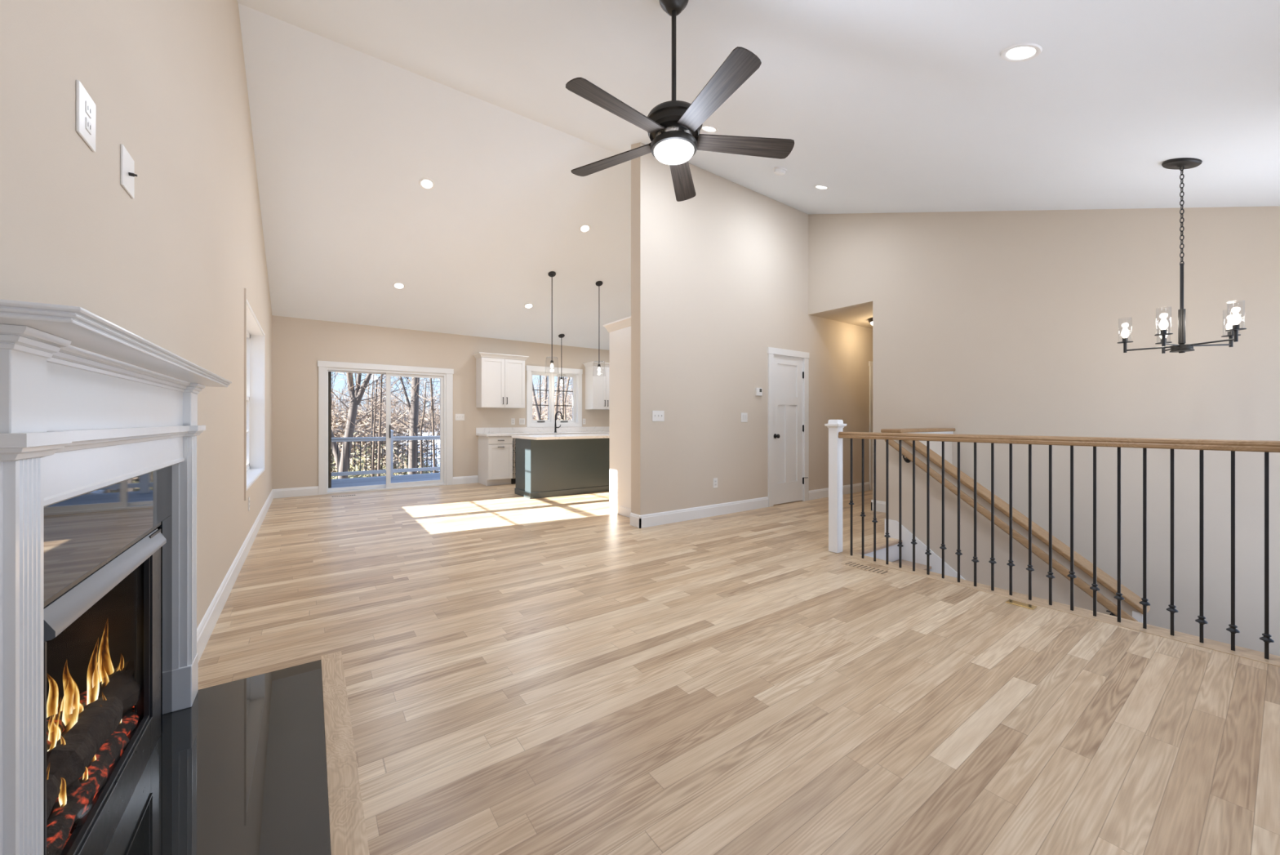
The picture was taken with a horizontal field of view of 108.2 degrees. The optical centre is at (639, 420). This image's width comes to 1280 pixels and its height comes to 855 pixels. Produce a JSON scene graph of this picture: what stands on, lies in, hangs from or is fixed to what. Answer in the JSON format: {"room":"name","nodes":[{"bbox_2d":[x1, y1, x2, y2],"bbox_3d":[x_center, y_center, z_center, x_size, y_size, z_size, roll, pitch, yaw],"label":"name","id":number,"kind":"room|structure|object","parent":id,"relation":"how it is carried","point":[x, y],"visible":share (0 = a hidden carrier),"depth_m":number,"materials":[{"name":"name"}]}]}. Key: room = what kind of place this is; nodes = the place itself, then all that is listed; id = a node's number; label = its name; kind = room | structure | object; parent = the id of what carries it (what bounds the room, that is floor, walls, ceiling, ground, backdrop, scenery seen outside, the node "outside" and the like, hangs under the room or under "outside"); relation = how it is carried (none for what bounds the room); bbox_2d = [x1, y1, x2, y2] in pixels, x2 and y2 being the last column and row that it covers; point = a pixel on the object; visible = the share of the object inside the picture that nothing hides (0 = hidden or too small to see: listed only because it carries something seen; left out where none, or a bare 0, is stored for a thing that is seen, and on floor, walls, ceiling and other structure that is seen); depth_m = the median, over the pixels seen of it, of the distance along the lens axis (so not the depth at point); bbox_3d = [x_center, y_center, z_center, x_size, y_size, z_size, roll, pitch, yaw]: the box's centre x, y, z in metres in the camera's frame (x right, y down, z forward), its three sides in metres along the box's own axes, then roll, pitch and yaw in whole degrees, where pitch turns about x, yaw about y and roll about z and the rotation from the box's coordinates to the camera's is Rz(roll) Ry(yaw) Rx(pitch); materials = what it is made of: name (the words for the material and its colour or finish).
{"room":"living room","nodes":[
{"label":"living room","id":0,"kind":"room"},
{"bbox_2d":[0,0,271,628],"bbox_3d":[-2.857,-0.975,3.066,0.200,4.750,9.550,0,0,-36],"label":"wall","id":1,"kind":"structure","parent":0,"point":[171,264],"depth_m":1.61,"materials":[{"name":"paint"}]},
{"bbox_2d":[75,79,95,152],"bbox_3d":[-1.347,-0.738,1.129,0.008,0.122,0.105,0,0,-36],"label":"outlet plate","id":2,"kind":"object","parent":1,"relation":"attached to","point":[85,105],"visible":1,"depth_m":1.12,"materials":[{"name":"plastic"}]},
{"bbox_2d":[85,100,91,118],"bbox_3d":[-1.345,-0.758,1.131,0.003,0.028,0.032,0,0,-36],"label":"receptacle","id":3,"kind":"object","parent":2,"relation":"attached to","point":[88,104],"depth_m":1.13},
{"bbox_2d":[85,117,91,134],"bbox_3d":[-1.345,-0.718,1.131,0.003,0.028,0.032,0,0,-36],"label":"receptacle","id":4,"kind":"object","parent":2,"relation":"attached to","point":[88,120],"depth_m":1.13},
{"bbox_2d":[44,465,172,733],"bbox_3d":[-1.478,0.656,1.311,0.006,0.980,1.252,0,0,-36],"label":"fireplace surround","id":5,"kind":"object","parent":1,"relation":"attached to","point":[82,531],"visible":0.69,"depth_m":1.29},
{"bbox_2d":[120,143,137,199],"bbox_3d":[-1.525,-0.742,1.391,0.023,0.118,0.108,0,0,-36],"label":"cable plate","id":6,"kind":"object","parent":1,"relation":"attached to","point":[127,163],"visible":1,"depth_m":1.38,"materials":[{"name":"white plastic"}]},
{"bbox_2d":[196,488,273,661],"bbox_3d":[-3.669,1.082,4.390,0.016,0.136,6.050,0,0,-36],"label":"baseboard","id":7,"kind":"structure","parent":1,"relation":"attached to","point":[206,625],"depth_m":2.96,"materials":[{"name":"wood"}]},
{"bbox_2d":[244,288,246,500],"bbox_3d":[-3.330,-0.220,3.911,0.012,1.784,0.036,0,0,-36],"label":"trim","id":8,"kind":"structure","parent":1,"relation":"attached to","point":[245,289],"depth_m":3.90,"materials":[{"name":"paint"}]},
{"bbox_2d":[246,329,250,471],"bbox_3d":[-4.334,-0.220,5.042,0.070,1.590,0.984,0,0,-36],"label":"window","id":9,"kind":"structure","parent":1,"relation":"in","point":[248,335],"depth_m":5.42,"materials":[{"name":"white plastic"}]},
{"bbox_2d":[246,298,264,490],"bbox_3d":[-4.000,-0.220,4.679,0.212,1.634,2.024,0,0,-36],"label":"trim","id":10,"kind":"structure","parent":1,"relation":"attached to","point":[254,328],"depth_m":5.49,"materials":[{"name":"wood"}]},
{"bbox_2d":[328,371,331,488],"bbox_3d":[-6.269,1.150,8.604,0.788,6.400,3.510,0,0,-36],"label":"door frame","id":11,"kind":"structure","parent":0,"point":[329,372],"depth_m":7.39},
{"bbox_2d":[271,315,609,488],"bbox_3d":[-2.908,-0.200,8.748,6.717,3.200,0.160,0,0,-36],"label":"wall","id":12,"kind":"structure","parent":0,"point":[298,344],"depth_m":7.60,"materials":[{"name":"paint"}]},
{"bbox_2d":[272,475,478,497],"bbox_3d":[-4.213,1.082,7.708,2.985,0.136,0.016,0,0,-36],"label":"baseboard","id":13,"kind":"structure","parent":12,"relation":"attached to","point":[305,491],"depth_m":7.08,"materials":[{"name":"wood"}]},
{"bbox_2d":[317,360,453,494],"bbox_3d":[-4.199,0.113,7.792,2.005,2.075,0.156,0,0,-36],"label":"door","id":14,"kind":"structure","parent":12,"relation":"in","point":[445,375],"depth_m":7.75,"materials":[{"name":"white plastic"}]},
{"bbox_2d":[455,413,464,420],"bbox_3d":[-3.257,-0.062,8.391,0.160,0.118,0.016,0,0,-36],"label":"switch plate","id":15,"kind":"object","parent":12,"relation":"attached to","point":[458,416],"visible":1,"depth_m":8.39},
{"bbox_2d":[473,351,528,408],"bbox_3d":[-2.583,-0.727,8.644,0.925,0.977,0.384,0,0,-36],"label":"upper cabinet","id":16,"kind":"object","parent":12,"relation":"attached to","point":[500,377],"visible":1,"depth_m":8.51,"materials":[{"name":"white wood"}]},
{"bbox_2d":[475,426,609,433],"bbox_3d":[-1.656,0.184,9.531,3.365,0.104,0.017,0,0,-36],"label":"backsplash","id":17,"kind":"structure","parent":12,"relation":"attached to","point":[504,429],"depth_m":9.24,"materials":[{"name":"white stone"}]},
{"bbox_2d":[525,364,582,426],"bbox_3d":[-1.773,-0.477,9.536,1.240,1.215,0.176,0,0,-36],"label":"window","id":18,"kind":"structure","parent":12,"relation":"in","point":[576,374],"depth_m":9.51,"materials":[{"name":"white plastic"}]},
{"bbox_2d":[532,375,548,419],"bbox_3d":[-2.023,-0.464,9.410,0.357,0.907,0.014,0,0,-36],"label":"grille","id":19,"kind":"object","parent":18,"relation":"attached to","point":[540,389],"depth_m":9.41,"materials":[{"name":"brown metal"}]},
{"bbox_2d":[554,376,573,419],"bbox_3d":[-1.603,-0.464,9.709,0.434,0.907,0.014,0,0,-36],"label":"grille","id":20,"kind":"object","parent":18,"relation":"attached to","point":[563,391],"depth_m":9.73,"materials":[{"name":"brown metal"}]},
{"bbox_2d":[582,361,609,409],"bbox_3d":[-0.798,-0.727,9.918,0.748,0.977,0.384,0,0,-36],"label":"upper cabinet","id":21,"kind":"object","parent":12,"relation":"attached to","point":[597,384],"visible":0.82,"depth_m":9.75,"materials":[{"name":"white wood"}]},
{"bbox_2d":[198,482,1279,854],"bbox_3d":[1.150,1.275,5.925,10.045,0.250,9.550,0,0,-36],"label":"floor","id":22,"kind":"structure","parent":0,"point":[561,674],"depth_m":1.98,"materials":[{"name":"brown wood"}]},
{"bbox_2d":[44,521,166,854],"bbox_3d":[-1.683,0.760,1.235,0.455,0.780,1.054,0,0,-36],"label":"fireplace insert","id":23,"kind":"object","parent":22,"relation":"on","point":[102,630],"visible":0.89,"depth_m":1.40,"materials":[{"name":"black"}]},
{"bbox_2d":[44,528,166,640],"bbox_3d":[-1.479,0.420,1.316,0.030,0.059,0.910,0,0,-36],"label":"hood","id":24,"kind":"object","parent":23,"relation":"attached to","point":[66,607],"depth_m":1.16,"materials":[{"name":"metal"}]},
{"bbox_2d":[104,659,331,854],"bbox_3d":[-0.998,1.155,1.057,0.491,0.019,2.520,0,0,-36],"label":"hearth slab","id":25,"kind":"object","parent":22,"relation":"on","point":[242,769],"visible":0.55,"depth_m":1.49,"materials":[{"name":"grey stone"}]},
{"bbox_2d":[0,298,231,854],"bbox_3d":[-1.416,0.486,1.357,0.161,1.320,1.704,0,0,-36],"label":"fireplace mantel","id":26,"kind":"object","parent":25,"relation":"on","point":[75,421],"visible":0.98,"depth_m":0.83,"materials":[{"name":"wood"}]},
{"bbox_2d":[0,298,231,386],"bbox_3d":[-1.416,-0.162,1.357,0.161,0.026,1.704,0,0,-36],"label":"shelf","id":27,"kind":"object","parent":26,"relation":"attached to","point":[64,326],"depth_m":0.88,"materials":[{"name":"wood"}]},
{"bbox_2d":[321,651,369,854],"bbox_3d":[-0.603,1.159,0.998,0.082,0.022,3.165,0,0,-36],"label":"trim","id":28,"kind":"structure","parent":22,"relation":"on","point":[348,836],"depth_m":1.53,"materials":[{"name":"brown wood"}]},
{"bbox_2d":[478,435,512,485],"bbox_3d":[-2.633,0.714,8.452,0.440,0.873,0.639,0,0,-36],"label":"base cabinet","id":29,"kind":"object","parent":22,"relation":"on","point":[495,452],"visible":0.99,"depth_m":8.24,"materials":[{"name":"white wood"}]},
{"bbox_2d":[475,426,609,436],"bbox_3d":[-1.474,0.204,9.276,3.365,0.144,0.644,0,0,-36],"label":"countertop","id":30,"kind":"structure","parent":29,"relation":"on","point":[504,431],"depth_m":9.09,"materials":[{"name":"white stone"}]},
{"bbox_2d":[554,411,563,432],"bbox_3d":[-1.626,0.024,9.261,0.175,0.423,0.053,0,0,0],"label":"kitchen faucet","id":31,"kind":"object","parent":30,"relation":"on","point":[555,424],"visible":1,"depth_m":9.25,"materials":[{"name":"black metal"}]},
{"bbox_2d":[511,437,515,484],"bbox_3d":[-2.211,0.715,8.769,0.605,0.870,0.595,0,0,-36],"label":"dishwasher","id":32,"kind":"object","parent":22,"relation":"on","point":[513,479],"visible":0.18,"depth_m":8.38,"materials":[{"name":"silver metal"}]},
{"bbox_2d":[511,433,609,498],"bbox_3d":[-0.855,0.692,7.577,2.190,0.916,1.000,0,0,-36],"label":"kitchen island","id":33,"kind":"object","parent":22,"relation":"on","point":[548,465],"visible":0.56,"depth_m":7.14,"materials":[{"name":"wood"}]},
{"bbox_2d":[511,433,609,439],"bbox_3d":[-0.855,0.254,7.577,2.190,0.039,1.000,0,0,-36],"label":"island countertop","id":34,"kind":"structure","parent":33,"relation":"on","point":[540,437],"depth_m":7.04,"materials":[{"name":"white stone"}]},
{"bbox_2d":[603,315,631,517],"bbox_3d":[0.147,-0.033,5.815,0.905,2.365,0.853,0,0,-36],"label":"pantry cabinet","id":35,"kind":"object","parent":22,"relation":"on","point":[620,331],"visible":0.3,"depth_m":5.68,"materials":[{"name":"white wood"}]},
{"bbox_2d":[840,560,892,575],"bbox_3d":[1.765,1.154,3.618,0.125,0.012,0.350,0,0,-36],"label":"floor vent","id":36,"kind":"object","parent":22,"relation":"in","point":[872,569],"visible":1,"depth_m":3.61,"materials":[{"name":"brown wood"}]},
{"bbox_2d":[1004,599,1036,609],"bbox_3d":[2.379,1.147,2.895,0.075,0.006,0.140,0,0,-36],"label":"floor plate","id":37,"kind":"object","parent":22,"relation":"on","point":[1010,601],"visible":1,"depth_m":2.88,"materials":[{"name":"brown"}]},
{"bbox_2d":[844,552,1279,666],"bbox_3d":[2.554,1.159,2.909,0.158,0.023,2.610,0,0,-36],"label":"trim","id":38,"kind":"structure","parent":22,"relation":"on","point":[1257,655],"depth_m":2.71,"materials":[{"name":"brown wood"}]},
{"bbox_2d":[824,419,1279,658],"bbox_3d":[2.490,0.570,2.979,0.132,1.155,2.799,0,0,-36],"label":"balustrade","id":39,"kind":"object","parent":38,"relation":"on","point":[836,434],"visible":1,"depth_m":2.88,"materials":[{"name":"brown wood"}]},
{"bbox_2d":[631,142,872,528],"bbox_3d":[2.601,-1.050,6.921,6.526,4.400,0.192,0,0,-36],"label":"wall","id":40,"kind":"structure","parent":0,"point":[719,275],"depth_m":5.64,"materials":[{"name":"paint"}]},
{"bbox_2d":[630,512,641,528],"bbox_3d":[-0.049,1.082,5.031,0.016,0.136,0.192,0,0,-36],"label":"baseboard","id":41,"kind":"structure","parent":40,"relation":"attached to","point":[634,517],"depth_m":5.02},
{"bbox_2d":[652,410,664,421],"bbox_3d":[0.204,-0.050,5.103,0.165,0.118,0.016,0,0,-36],"label":"switch plate","id":42,"kind":"object","parent":40,"relation":"attached to","point":[657,415],"visible":1,"depth_m":5.10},
{"bbox_2d":[741,412,747,422],"bbox_3d":[1.331,-0.040,5.912,0.116,0.118,0.009,0,0,-36],"label":"switch plate","id":43,"kind":"object","parent":40,"relation":"attached to","point":[744,415],"visible":1,"depth_m":5.91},
{"bbox_2d":[755,387,762,395],"bbox_3d":[1.554,-0.376,6.059,0.108,0.104,0.027,0,0,-36],"label":"thermostat","id":44,"kind":"object","parent":40,"relation":"attached to","point":[758,391],"visible":1,"depth_m":6.04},
{"bbox_2d":[767,346,808,506],"bbox_3d":[2.029,0.086,6.484,0.898,2.128,0.240,0,0,-36],"label":"door","id":45,"kind":"structure","parent":40,"relation":"in","point":[788,369],"depth_m":6.45,"materials":[{"name":"white wood"}]},
{"bbox_2d":[868,360,872,489],"bbox_3d":[4.223,0.085,7.967,1.070,2.130,0.022,0,0,-36],"label":"trim","id":46,"kind":"structure","parent":40,"relation":"attached to","point":[870,362],"depth_m":7.67,"materials":[{"name":"wood"}]},
{"bbox_2d":[237,0,1279,350],"bbox_3d":[-0.190,-2.425,4.938,6.817,2.264,9.900,0,0,-36],"label":"ceiling","id":47,"kind":"structure","parent":0,"point":[890,106],"depth_m":3.77,"materials":[{"name":"paint"}]},
{"bbox_2d":[392,281,405,288],"bbox_3d":[-3.565,-1.992,6.859,0.172,0.069,0.159,0,0,-36],"label":"recessed light","id":48,"kind":"object","parent":47,"relation":"in","point":[397,285],"visible":1,"depth_m":6.85,"materials":[{"name":"white"}]},
{"bbox_2d":[418,177,435,189],"bbox_3d":[-2.473,-2.745,5.381,0.172,0.069,0.159,0,0,-36],"label":"recessed light","id":49,"kind":"object","parent":47,"relation":"in","point":[425,183],"visible":1,"depth_m":5.38,"materials":[{"name":"white"}]},
{"bbox_2d":[524,302,533,308],"bbox_3d":[-1.929,-1.986,8.043,0.172,0.069,0.159,0,0,-36],"label":"recessed light","id":50,"kind":"object","parent":47,"relation":"in","point":[528,305],"visible":1,"depth_m":8.03,"materials":[{"name":"white"}]},
{"bbox_2d":[545,271,557,368],"bbox_3d":[-1.401,-1.559,7.378,0.216,1.608,0.216,0,0,-36],"label":"pendant light","id":51,"kind":"object","parent":47,"relation":"hanging from","point":[552,273],"visible":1,"depth_m":7.37,"materials":[{"name":"black metal"}]},
{"bbox_2d":[557,333,567,386],"bbox_3d":[-1.559,-1.188,9.207,0.216,1.056,0.216,0,0,-36],"label":"pendant light","id":52,"kind":"object","parent":47,"relation":"hanging from","point":[561,335],"visible":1,"depth_m":9.20,"materials":[{"name":"black metal"}]},
{"bbox_2d":[578,223,591,232],"bbox_3d":[-0.785,-2.737,6.612,0.172,0.069,0.159,0,0,-36],"label":"recessed light","id":53,"kind":"object","parent":47,"relation":"in","point":[584,228],"visible":1,"depth_m":6.61,"materials":[{"name":"white"}]},
{"bbox_2d":[592,280,605,373],"bbox_3d":[-0.695,-1.559,7.882,0.216,1.608,0.216,0,0,-36],"label":"pendant light","id":54,"kind":"object","parent":47,"relation":"hanging from","point":[598,283],"visible":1,"depth_m":7.88,"materials":[{"name":"black metal"}]},
{"bbox_2d":[565,0,794,201],"bbox_3d":[0.164,-1.818,2.410,1.231,0.868,1.244,0,0,-36],"label":"ceiling fan","id":55,"kind":"object","parent":47,"relation":"hanging from","point":[673,126],"visible":1,"depth_m":2.35,"materials":[{"name":"wood"}]},
{"bbox_2d":[701,124,718,133],"bbox_3d":[0.625,-2.632,4.186,0.172,0.061,0.162,0,0,-36],"label":"recessed light","id":56,"kind":"object","parent":47,"relation":"in","point":[708,128],"visible":0.95,"depth_m":4.18,"materials":[{"name":"white"}]},
{"bbox_2d":[773,166,786,175],"bbox_3d":[1.488,-2.648,4.921,0.144,0.086,0.140,0,0,-36],"label":"smoke detector","id":57,"kind":"object","parent":47,"relation":"attached to","point":[779,171],"visible":1,"depth_m":4.88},
{"bbox_2d":[813,184,829,189],"bbox_3d":[2.060,-2.647,5.261,0.172,0.061,0.162,0,0,-36],"label":"recessed light","id":58,"kind":"object","parent":47,"relation":"in","point":[816,186],"visible":1,"depth_m":5.25,"materials":[{"name":"white"}]},
{"bbox_2d":[1000,42,1042,62],"bbox_3d":[1.915,-1.848,2.331,0.172,0.061,0.162,0,0,-36],"label":"recessed light","id":59,"kind":"object","parent":47,"relation":"in","point":[1020,52],"visible":1,"depth_m":2.33,"materials":[{"name":"white"}]},
{"bbox_2d":[1117,157,1246,353],"bbox_3d":[3.603,-1.105,3.106,0.576,1.306,0.568,0,0,-36],"label":"chandelier","id":60,"kind":"object","parent":47,"relation":"hanging from","point":[1233,326],"visible":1,"depth_m":3.08,"materials":[{"name":"black metal"}]},
{"bbox_2d":[813,302,872,328],"bbox_3d":[4.170,-1.605,7.397,3.418,0.150,1.240,0,0,-36],"label":"ceiling","id":61,"kind":"structure","parent":0,"point":[858,315],"depth_m":6.76,"materials":[{"name":"paint"}]},
{"bbox_2d":[888,440,951,521],"bbox_3d":[2.971,0.760,4.902,1.212,1.280,0.130,0,0,-36],"label":"wall","id":62,"kind":"structure","parent":0,"point":[935,446],"depth_m":4.56,"materials":[{"name":"paint"}]},
{"bbox_2d":[880,427,955,432],"bbox_3d":[2.957,0.102,4.892,1.247,0.036,0.200,0,0,-36],"label":"trim","id":63,"kind":"structure","parent":62,"relation":"on","point":[917,429],"depth_m":4.65,"materials":[{"name":"brown wood"}]},
{"bbox_2d":[912,431,953,434],"bbox_3d":[3.010,0.140,4.844,1.217,0.040,0.010,0,0,-36],"label":"trim","id":64,"kind":"structure","parent":62,"relation":"attached to","point":[946,432],"depth_m":4.96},
{"bbox_2d":[901,440,1139,616],"bbox_3d":[3.029,2.104,3.881,0.120,3.891,1.600,0,0,-36],"label":"wall","id":65,"kind":"structure","parent":0,"point":[1040,582],"depth_m":3.97,"materials":[{"name":"paint"}]},
{"bbox_2d":[884,439,1137,621],"bbox_3d":[2.909,0.783,3.847,0.113,1.285,1.685,0,0,-36],"label":"stair handrail","id":66,"kind":"object","parent":65,"relation":"attached to","point":[1081,584],"visible":0.68,"depth_m":3.66,"materials":[{"name":"brown wood"}]},
{"bbox_2d":[902,440,1150,613],"bbox_3d":[3.038,0.724,3.869,0.196,1.209,1.630,0,0,-36],"label":"trim","id":67,"kind":"structure","parent":65,"relation":"attached to","point":[1103,578],"depth_m":3.66,"materials":[{"name":"brown wood"}]},
{"bbox_2d":[808,205,1279,656],"bbox_3d":[2.416,0.325,6.828,0.120,7.450,9.550,0,0,-36],"label":"wall","id":68,"kind":"structure","parent":0,"point":[993,322],"depth_m":4.22,"materials":[{"name":"paint"}]},
{"bbox_2d":[871,499,885,512],"bbox_3d":[3.192,1.082,5.622,0.016,0.136,0.786,0,0,-36],"label":"baseboard","id":69,"kind":"structure","parent":68,"relation":"attached to","point":[880,505],"depth_m":5.85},
{"bbox_3d":[3.832,2.525,2.869,2.172,0.150,1.060,0,0,-36],"label":"floor","id":70,"kind":"structure","parent":0,"visible":0},
{"bbox_2d":[855,518,1142,622],"bbox_3d":[2.616,1.742,3.660,0.860,1.534,1.750,0,0,-36],"label":"staircase","id":71,"kind":"structure","parent":70,"relation":"on","point":[935,562],"depth_m":4.33,"materials":[{"name":"paint"}]},
{"label":"outside","id":72,"kind":"structure","parent":0,"visible":0},
{"bbox_2d":[331,472,439,488],"bbox_3d":[-2.301,1.290,11.223,8.710,0.040,3.155,0,0,-36],"label":"deck","id":73,"kind":"object","parent":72,"point":[365,481],"visible":0.02,"depth_m":9.95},
{"bbox_2d":[331,429,439,477],"bbox_3d":[-3.414,0.730,11.937,7.727,1.079,0.134,0,0,-36],"label":"deck railing","id":74,"kind":"object","parent":73,"relation":"on","point":[354,439],"visible":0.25,"depth_m":10.27,"materials":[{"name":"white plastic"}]},
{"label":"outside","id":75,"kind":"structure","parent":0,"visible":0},
{"bbox_2d":[400,426,439,473],"bbox_3d":[-53.816,3.175,170.129,410.000,2.350,320.500,0,0,-36],"label":"ground","id":76,"kind":"structure","parent":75,"point":[438,443],"depth_m":51.45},
{"bbox_2d":[346,373,375,417],"bbox_3d":[-31.547,-1.506,53.803,4.044,9.233,4.135,0,0,12],"label":"bare tree","id":77,"kind":"object","parent":76,"relation":"on","point":[372,374],"visible":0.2,"depth_m":53.42,"materials":[{"name":"brown plant"}]},
{"bbox_2d":[332,442,404,471],"bbox_3d":[-14.431,2.519,20.673,6.963,3.778,7.676,0,0,24],"label":"shrub","id":78,"kind":"object","parent":76,"relation":"on","point":[366,442],"visible":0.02,"depth_m":21.72,"materials":[{"name":"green plant"}]},
{"bbox_2d":[331,431,405,479],"bbox_3d":[-11.529,2.428,17.098,6.025,3.968,5.615,0,0,40],"label":"shrub","id":79,"kind":"object","parent":76,"relation":"on","point":[356,467],"visible":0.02,"depth_m":17.61,"materials":[{"name":"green plant"}]},
{"bbox_2d":[331,446,406,478],"bbox_3d":[-10.236,2.438,16.657,5.276,3.946,5.662,0,0,15],"label":"shrub","id":80,"kind":"object","parent":76,"relation":"on","point":[367,447],"visible":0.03,"depth_m":16.44,"materials":[{"name":"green plant"}]},
{"bbox_2d":[331,408,407,457],"bbox_3d":[-19.949,1.456,30.274,9.170,5.908,11.608,0,0,-38],"label":"shrub","id":81,"kind":"object","parent":76,"relation":"on","point":[341,408],"visible":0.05,"depth_m":29.98,"materials":[{"name":"brown plant"}]},
{"bbox_2d":[331,444,408,479],"bbox_3d":[-10.912,2.680,19.417,4.998,3.447,4.658,0,0,33],"label":"shrub","id":82,"kind":"object","parent":76,"relation":"on","point":[359,444],"visible":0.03,"depth_m":19.02,"materials":[{"name":"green plant"}]},
{"bbox_2d":[331,414,408,466],"bbox_3d":[-16.808,2.060,23.870,9.601,4.726,8.709,0,0,17],"label":"shrub","id":83,"kind":"object","parent":76,"relation":"on","point":[358,431],"visible":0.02,"depth_m":24.11,"materials":[{"name":"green plant"}]},
{"bbox_2d":[333,391,409,433],"bbox_3d":[-28.101,0.368,47.069,12.739,6.484,10.064,0,0,-43],"label":"shrub","id":84,"kind":"object","parent":76,"relation":"on","point":[367,392],"visible":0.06,"depth_m":47.16,"materials":[{"name":"brown plant"}]},
{"bbox_2d":[353,373,399,456],"bbox_3d":[-15.319,0.348,26.515,4.029,8.111,4.107,0,0,36],"label":"bare tree","id":85,"kind":"object","parent":76,"relation":"on","point":[372,393],"visible":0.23,"depth_m":26.32,"materials":[{"name":"brown plant"}]},
{"bbox_2d":[331,372,430,478],"bbox_3d":[-8.869,-0.036,14.175,5.650,8.831,5.053,0,0,25],"label":"forked tree","id":86,"kind":"object","parent":76,"relation":"on","point":[356,395],"visible":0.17,"depth_m":13.94,"materials":[{"name":"grey plant"}]},
{"bbox_2d":[332,421,429,476],"bbox_3d":[-12.283,2.204,20.610,8.728,4.442,6.895,0,0,31],"label":"shrub","id":87,"kind":"object","parent":76,"relation":"on","point":[352,449],"visible":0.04,"depth_m":20.78,"materials":[{"name":"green plant"}]},
{"bbox_2d":[337,404,425,449],"bbox_3d":[-23.372,1.397,37.701,11.217,5.521,10.175,0,0,-15],"label":"shrub","id":88,"kind":"object","parent":76,"relation":"on","point":[363,404],"visible":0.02,"depth_m":38.05,"materials":[{"name":"brown plant"}]},
{"bbox_2d":[333,404,429,471],"bbox_3d":[-17.291,1.700,28.316,10.764,5.478,8.504,0,0,-16],"label":"shrub","id":89,"kind":"object","parent":76,"relation":"on","point":[359,404],"visible":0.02,"depth_m":28.06,"materials":[{"name":"brown plant"}]},
{"bbox_2d":[331,399,432,475],"bbox_3d":[-14.451,1.679,23.124,10.863,5.529,8.582,0,0,-8],"label":"shrub","id":90,"kind":"object","parent":76,"relation":"on","point":[334,431],"visible":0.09,"depth_m":22.88,"materials":[{"name":"brown plant"}]},
{"bbox_2d":[331,401,439,472],"bbox_3d":[-14.119,1.661,28.585,11.271,5.548,10.224,0,0,-18],"label":"shrub","id":91,"kind":"object","parent":76,"relation":"on","point":[428,428],"visible":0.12,"depth_m":28.42,"materials":[{"name":"brown plant"}]},
{"bbox_2d":[331,373,439,476],"bbox_3d":[-8.118,-0.092,13.889,4.883,8.887,4.107,0,0,34],"label":"tree","id":92,"kind":"object","parent":76,"relation":"on","point":[380,397],"visible":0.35,"depth_m":13.99,"materials":[{"name":"brown plant"}]},
{"bbox_2d":[332,386,439,467],"bbox_3d":[-15.577,1.256,25.805,9.939,6.403,12.581,0,0,31],"label":"shrub","id":93,"kind":"object","parent":76,"relation":"on","point":[336,415],"visible":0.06,"depth_m":26.32,"materials":[{"name":"brown plant"}]},
{"bbox_2d":[367,375,406,435],"bbox_3d":[-22.680,-0.291,41.760,4.229,8.513,4.311,0,0,6],"label":"bare tree","id":94,"kind":"object","parent":76,"relation":"on","point":[376,375],"visible":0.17,"depth_m":41.58,"materials":[{"name":"brown plant"}]},
{"bbox_2d":[359,404,439,447],"bbox_3d":[-29.187,-0.016,54.216,12.738,6.483,10.063,0,0,-3],"label":"shrub","id":95,"kind":"object","parent":76,"relation":"on","point":[364,405],"visible":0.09,"depth_m":54.09,"materials":[{"name":"brown plant"}]},
{"bbox_2d":[391,382,408,426],"bbox_3d":[-24.855,-0.336,47.673,3.297,7.998,3.549,0,0,-7],"label":"bare tree","id":96,"kind":"object","parent":76,"relation":"on","point":[400,383],"visible":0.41,"depth_m":47.65,"materials":[{"name":"brown plant"}]},
{"bbox_2d":[367,376,439,474],"bbox_3d":[-6.973,-0.810,14.390,4.935,10.348,3.407,0,0,-36],"label":"tree","id":97,"kind":"object","parent":76,"relation":"on","point":[413,409],"visible":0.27,"depth_m":13.90,"materials":[{"name":"grey plant"}]},
{"bbox_2d":[376,374,439,473],"bbox_3d":[-6.671,0.000,14.227,4.176,8.701,4.857,0,0,18],"label":"tree","id":98,"kind":"object","parent":76,"relation":"on","point":[430,380],"visible":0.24,"depth_m":13.98,"materials":[{"name":"brown plant"}]},
{"bbox_2d":[394,379,439,462],"bbox_3d":[-16.222,0.184,33.922,3.698,8.335,3.436,0,0,-43],"label":"bare tree","id":99,"kind":"object","parent":76,"relation":"on","point":[420,380],"visible":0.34,"depth_m":33.89,"materials":[{"name":"brown plant"}]},
{"bbox_2d":[406,377,439,472],"bbox_3d":[-16.277,0.076,36.213,3.486,8.457,3.752,0,0,45],"label":"bare tree","id":100,"kind":"object","parent":76,"relation":"on","point":[430,411],"visible":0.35,"depth_m":36.24,"materials":[{"name":"brown plant"}]},
{"bbox_2d":[532,377,559,419],"bbox_3d":[-13.427,-1.765,64.566,4.451,9.938,4.353,0,0,38],"label":"bare tree","id":101,"kind":"object","parent":76,"relation":"on","point":[542,377],"visible":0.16,"depth_m":64.44,"materials":[{"name":"brown plant"}]},
{"bbox_2d":[532,376,572,419],"bbox_3d":[-3.664,-0.609,19.795,4.635,9.920,3.840,0,0,-16],"label":"tree","id":102,"kind":"object","parent":76,"relation":"on","point":[558,377],"visible":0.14,"depth_m":19.94,"materials":[{"name":"brown plant"}]},
{"bbox_2d":[532,375,572,419],"bbox_3d":[-4.138,-0.877,20.490,3.785,10.472,4.301,0,0,42],"label":"tree","id":103,"kind":"object","parent":76,"relation":"on","point":[545,377],"visible":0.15,"depth_m":19.95,"materials":[{"name":"grey plant"}]},
{"bbox_2d":[554,376,572,418],"bbox_3d":[-11.847,-2.296,70.775,4.703,10.501,4.600,0,0,2],"label":"bare tree","id":104,"kind":"object","parent":76,"relation":"on","point":[559,408],"visible":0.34,"depth_m":70.55,"materials":[{"name":"brown plant"}]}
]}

